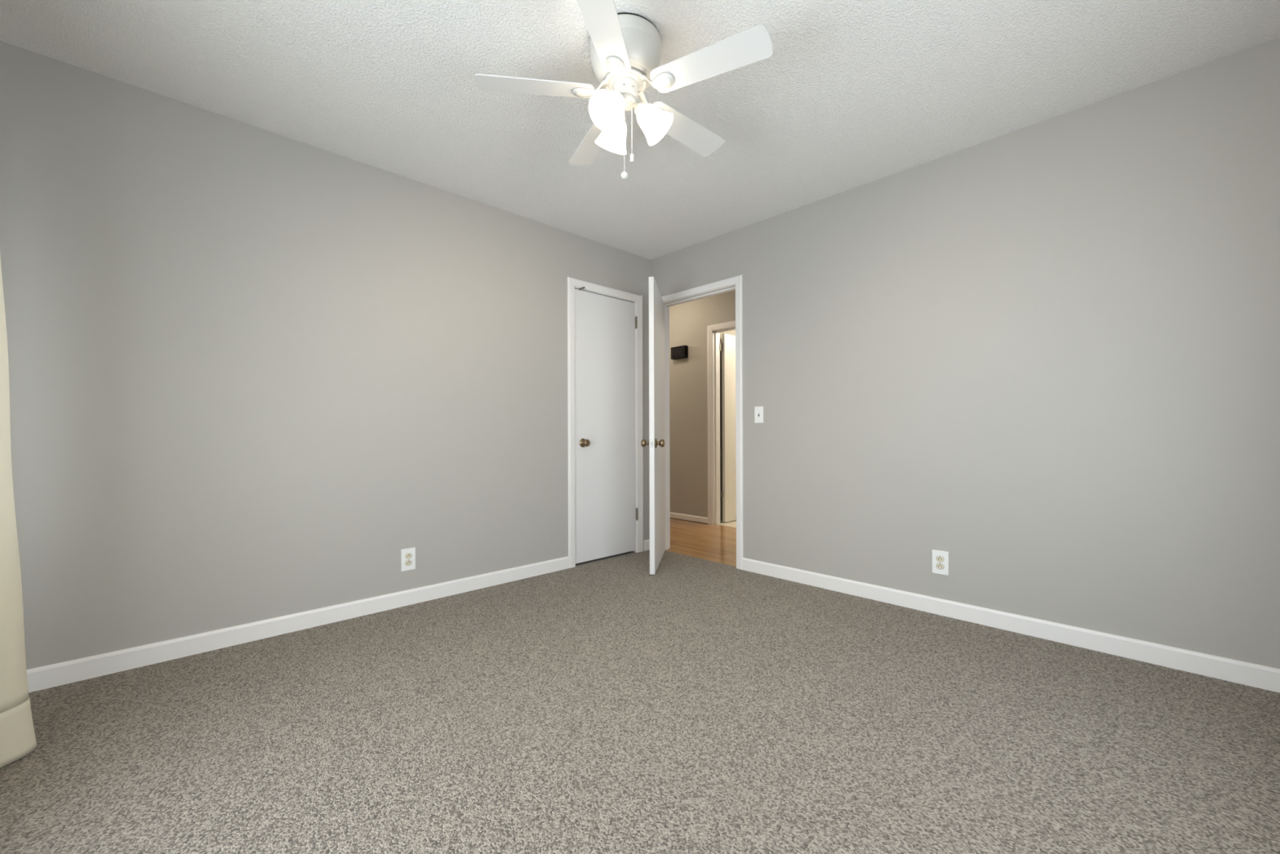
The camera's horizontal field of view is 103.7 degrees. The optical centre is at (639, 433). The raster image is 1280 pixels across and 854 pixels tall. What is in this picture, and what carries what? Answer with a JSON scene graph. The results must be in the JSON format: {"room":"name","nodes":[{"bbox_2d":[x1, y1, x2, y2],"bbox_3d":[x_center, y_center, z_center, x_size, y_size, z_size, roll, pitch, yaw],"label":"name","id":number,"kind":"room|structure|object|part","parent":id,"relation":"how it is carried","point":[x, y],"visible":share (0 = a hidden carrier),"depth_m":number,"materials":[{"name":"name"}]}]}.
{"room":"empty bedroom","nodes":[
{"label":"empty bedroom","id":0,"kind":"room"},
{"bbox_2d":[0,40,651,669],"bbox_3d":[-1.265,-0.244,3.016,3.675,2.440,0.115,0,0,-44],"label":"wall","id":1,"kind":"structure","parent":0,"point":[252,370],"depth_m":2.38,"materials":[{"name":"grey paint"}]},
{"bbox_2d":[26,555,568,692],"bbox_3d":[-1.482,0.935,2.714,2.681,0.085,0.013,0,0,-44],"label":"baseboard","id":2,"kind":"structure","parent":1,"relation":"attached to","point":[56,674],"depth_m":2.38,"materials":[{"name":"white paint"}]},
{"bbox_2d":[400,546,415,571],"bbox_3d":[-1.322,0.718,2.872,0.079,0.126,0.009,0,0,-44],"label":"wall outlet","id":3,"kind":"object","parent":1,"relation":"attached to","point":[407,555],"visible":1,"depth_m":2.87,"materials":[{"name":"white plastic"}]},
{"bbox_2d":[404,560,412,565],"bbox_3d":[-1.321,0.737,2.871,0.038,0.033,0.001,0,0,-44],"label":"receptacle","id":4,"kind":"object","parent":3,"relation":"attached to","point":[407,562],"depth_m":2.87,"materials":[{"name":"beige plastic"}]},
{"bbox_2d":[404,552,412,559],"bbox_3d":[-1.321,0.698,2.871,0.038,0.033,0.001,0,0,-44],"label":"receptacle","id":5,"kind":"object","parent":3,"relation":"attached to","point":[407,555],"depth_m":2.87,"materials":[{"name":"beige plastic"}]},
{"bbox_2d":[567,276,643,568],"bbox_3d":[-0.287,-0.089,3.946,0.753,2.124,0.131,0,0,-44],"label":"trim","id":6,"kind":"structure","parent":1,"relation":"attached to","point":[572,283],"depth_m":3.80,"materials":[{"name":"white paint"}]},
{"bbox_2d":[574,288,638,563],"bbox_3d":[-0.244,-0.056,3.902,0.622,2.023,0.097,0,0,-44],"label":"door","id":7,"kind":"structure","parent":1,"relation":"in","point":[605,326],"depth_m":3.89,"materials":[{"name":"white paint"}]},
{"bbox_3d":[-0.404,0.068,3.724,0.066,0.066,0.062,0,0,-44],"label":"knob","id":8,"kind":"part","parent":7,"relation":"part of","materials":[{"name":"gold metal"}]},
{"bbox_2d":[643,538,649,551],"bbox_3d":[0.068,0.929,4.208,0.106,0.085,0.013,0,0,-44],"label":"baseboard","id":9,"kind":"structure","parent":1,"relation":"attached to","point":[646,542],"depth_m":4.19,"materials":[{"name":"white paint"}]},
{"bbox_2d":[0,517,1279,853],"bbox_3d":[0.146,0.995,3.945,6.760,0.053,6.500,0,0,-44],"label":"floor","id":10,"kind":"structure","parent":0,"point":[694,705],"depth_m":1.61,"materials":[{"name":"carpet"}]},
{"bbox_2d":[0,0,1279,259],"bbox_3d":[0.012,-1.518,1.769,3.790,0.100,3.690,0,0,-44],"label":"ceiling","id":11,"kind":"structure","parent":0,"point":[849,94],"depth_m":2.06,"materials":[{"name":"white paint"}]},
{"bbox_2d":[475,0,772,179],"bbox_3d":[-0.025,-1.202,1.904,1.006,0.532,1.047,0,0,-44],"label":"ceiling fan","id":12,"kind":"object","parent":11,"relation":"hanging from","point":[625,47],"visible":1,"depth_m":1.80,"materials":[{"name":"white metal"}]},
{"bbox_3d":[-0.380,-1.266,1.838,0.423,0.004,0.119,0,11,-7],"label":"blade","id":13,"kind":"part","parent":12,"relation":"part of","materials":[{"name":"white wood"}]},
{"bbox_3d":[-0.194,-1.267,2.177,0.119,0.004,0.423,-13,5,-25],"label":"blade","id":14,"kind":"part","parent":12,"relation":"part of","materials":[{"name":"white laminate"}]},
{"bbox_3d":[-0.115,-1.267,1.556,0.119,0.005,0.423,11,2,11],"label":"blade","id":15,"kind":"part","parent":12,"relation":"part of","materials":[{"name":"white wood"}]},
{"bbox_3d":[-0.106,-1.156,1.781,0.137,0.137,0.130,0,0,-44],"label":"lamp shade","id":16,"kind":"part","parent":12,"relation":"part of","materials":[{"name":"white glass"}]},
{"bbox_3d":[-0.102,-1.156,1.979,0.130,0.137,0.137,0,0,-44],"label":"lamp shade","id":17,"kind":"part","parent":12,"relation":"part of","materials":[{"name":"white glass"}]},
{"bbox_3d":[-0.096,-1.180,1.805,0.065,0.067,0.048,0,0,-44],"label":"bulb","id":18,"kind":"part","parent":12,"relation":"part of","materials":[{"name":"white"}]},
{"bbox_3d":[-0.077,-1.216,1.836,0.056,0.054,0.050,0,0,-44],"label":"light arm","id":19,"kind":"part","parent":12,"relation":"part of","materials":[{"name":"white metal"}]},
{"bbox_3d":[-0.058,-1.093,1.849,0.004,0.270,0.004,0,0,24],"label":"pull chain","id":20,"kind":"part","parent":12,"relation":"part of","materials":[{"name":"white metal"}]},
{"bbox_3d":[-0.030,-1.131,1.853,0.004,0.204,0.004,0,0,-21],"label":"pull chain","id":21,"kind":"part","parent":12,"relation":"part of","materials":[{"name":"white metal"}]},
{"bbox_3d":[-0.002,-1.217,1.878,0.053,0.054,0.053,0,0,-44],"label":"light arm","id":22,"kind":"part","parent":12,"relation":"part of","materials":[{"name":"white metal"}]},
{"bbox_3d":[0.064,-1.156,1.877,0.133,0.137,0.133,0,0,-44],"label":"lamp shade","id":23,"kind":"part","parent":12,"relation":"part of","materials":[{"name":"white glass"}]},
{"bbox_3d":[0.187,-1.268,2.105,0.423,0.004,0.119,0,-11,-43],"label":"blade","id":24,"kind":"part","parent":12,"relation":"part of","materials":[{"name":"white laminate"}]},
{"bbox_3d":[0.235,-1.268,1.720,0.423,0.004,0.119,0,-11,29],"label":"blade","id":25,"kind":"part","parent":12,"relation":"part of","materials":[{"name":"white laminate"}]},
{"bbox_2d":[669,290,735,523],"bbox_3d":[1.216,-0.252,4.981,0.115,2.440,6.500,0,0,-44],"label":"wall","id":26,"kind":"structure","parent":0,"point":[689,322],"depth_m":5.57,"materials":[{"name":"paint"}]},
{"bbox_2d":[671,345,688,359],"bbox_3d":[0.441,-0.912,5.659,0.058,0.134,0.212,0,0,-44],"label":"door chime","id":27,"kind":"object","parent":26,"relation":"attached to","point":[678,352],"visible":1,"depth_m":5.62,"materials":[{"name":"black plastic"}]},
{"bbox_2d":[670,511,707,523],"bbox_3d":[-0.173,0.935,6.334,0.013,0.058,2.597,0,0,-44],"label":"baseboard","id":28,"kind":"structure","parent":26,"relation":"attached to","point":[691,517],"depth_m":5.58,"materials":[{"name":"white paint"}]},
{"bbox_2d":[720,333,736,522],"bbox_3d":[1.178,-0.064,5.666,0.776,2.040,0.098,0,0,-44],"label":"door","id":29,"kind":"structure","parent":26,"relation":"in","point":[727,346],"depth_m":5.48,"materials":[{"name":"beige paint"}]},
{"bbox_2d":[706,320,735,524],"bbox_3d":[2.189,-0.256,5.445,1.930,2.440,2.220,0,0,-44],"label":"door frame","id":30,"kind":"structure","parent":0,"point":[730,332],"depth_m":5.61,"materials":[{"name":"paint"}]},
{"bbox_2d":[651,37,1279,668],"bbox_3d":[0.339,-0.249,4.083,0.115,2.440,6.575,0,0,-44],"label":"wall","id":31,"kind":"structure","parent":0,"point":[1043,357],"depth_m":2.37,"materials":[{"name":"grey paint"}]},
{"bbox_2d":[640,276,665,574],"bbox_3d":[0.135,-0.055,3.795,0.160,2.029,0.763,0,0,8],"label":"door","id":32,"kind":"structure","parent":31,"relation":"in","point":[656,442],"depth_m":3.54,"materials":[{"name":"white paint"}]},
{"bbox_3d":[0.041,0.067,3.495,0.062,0.066,0.066,0,0,8],"label":"knob","id":33,"kind":"part","parent":32,"relation":"part of","materials":[{"name":"gold metal"}]},
{"bbox_3d":[0.080,0.067,3.422,0.023,0.058,0.010,0,0,8],"label":"latch plate","id":34,"kind":"part","parent":32,"relation":"part of","materials":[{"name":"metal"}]},
{"bbox_3d":[0.137,0.066,3.481,0.062,0.066,0.066,0,0,8],"label":"knob","id":35,"kind":"part","parent":32,"relation":"part of","materials":[{"name":"gold metal"}]},
{"bbox_2d":[661,274,743,569],"bbox_3d":[0.468,-0.081,3.939,0.132,2.103,0.872,0,0,-44],"label":"trim","id":36,"kind":"structure","parent":31,"relation":"attached to","point":[735,283],"depth_m":3.65,"materials":[{"name":"white paint"}]},
{"bbox_2d":[754,406,763,422],"bbox_3d":[0.822,-0.131,3.487,0.016,0.115,0.070,0,0,-44],"label":"light switch","id":37,"kind":"object","parent":31,"relation":"attached to","point":[758,411],"visible":1,"depth_m":3.49,"materials":[{"name":"white plastic"}]},
{"bbox_2d":[932,549,948,575],"bbox_3d":[1.603,0.688,2.686,0.009,0.126,0.079,0,0,-44],"label":"wall outlet","id":38,"kind":"object","parent":31,"relation":"attached to","point":[940,558],"visible":1,"depth_m":2.68,"materials":[{"name":"white plastic"}]},
{"bbox_2d":[936,563,944,568],"bbox_3d":[1.602,0.708,2.685,0.001,0.033,0.038,0,0,-44],"label":"receptacle","id":39,"kind":"object","parent":38,"relation":"attached to","point":[939,566],"depth_m":2.68,"materials":[{"name":"beige plastic"}]},
{"bbox_2d":[936,555,944,561],"bbox_3d":[1.602,0.669,2.685,0.001,0.033,0.038,0,0,-44],"label":"receptacle","id":40,"kind":"object","parent":38,"relation":"attached to","point":[939,558],"depth_m":2.68,"materials":[{"name":"beige plastic"}]},
{"bbox_2d":[742,557,1279,693],"bbox_3d":[1.611,0.924,2.675,0.013,0.085,2.531,0,0,-44],"label":"baseboard","id":41,"kind":"structure","parent":31,"relation":"attached to","point":[1251,674],"depth_m":2.34,"materials":[{"name":"white paint"}]},
{"bbox_3d":[-1.306,-0.243,0.494,0.115,2.440,3.460,0,0,-44],"label":"wall","id":42,"kind":"structure","parent":0,"visible":0},
{"bbox_3d":[-1.351,-1.248,0.732,0.157,0.080,2.200,0,0,-44],"label":"curtain rod","id":43,"kind":"object","parent":42,"relation":"attached to","visible":0},
{"bbox_2d":[0,254,37,767],"bbox_3d":[-1.778,-0.128,1.325,0.190,2.188,0.634,0,0,-44],"label":"curtain","id":44,"kind":"object","parent":43,"relation":"hanging from","point":[17,734],"visible":1,"depth_m":1.49,"materials":[{"name":"beige fabric"}]}
]}

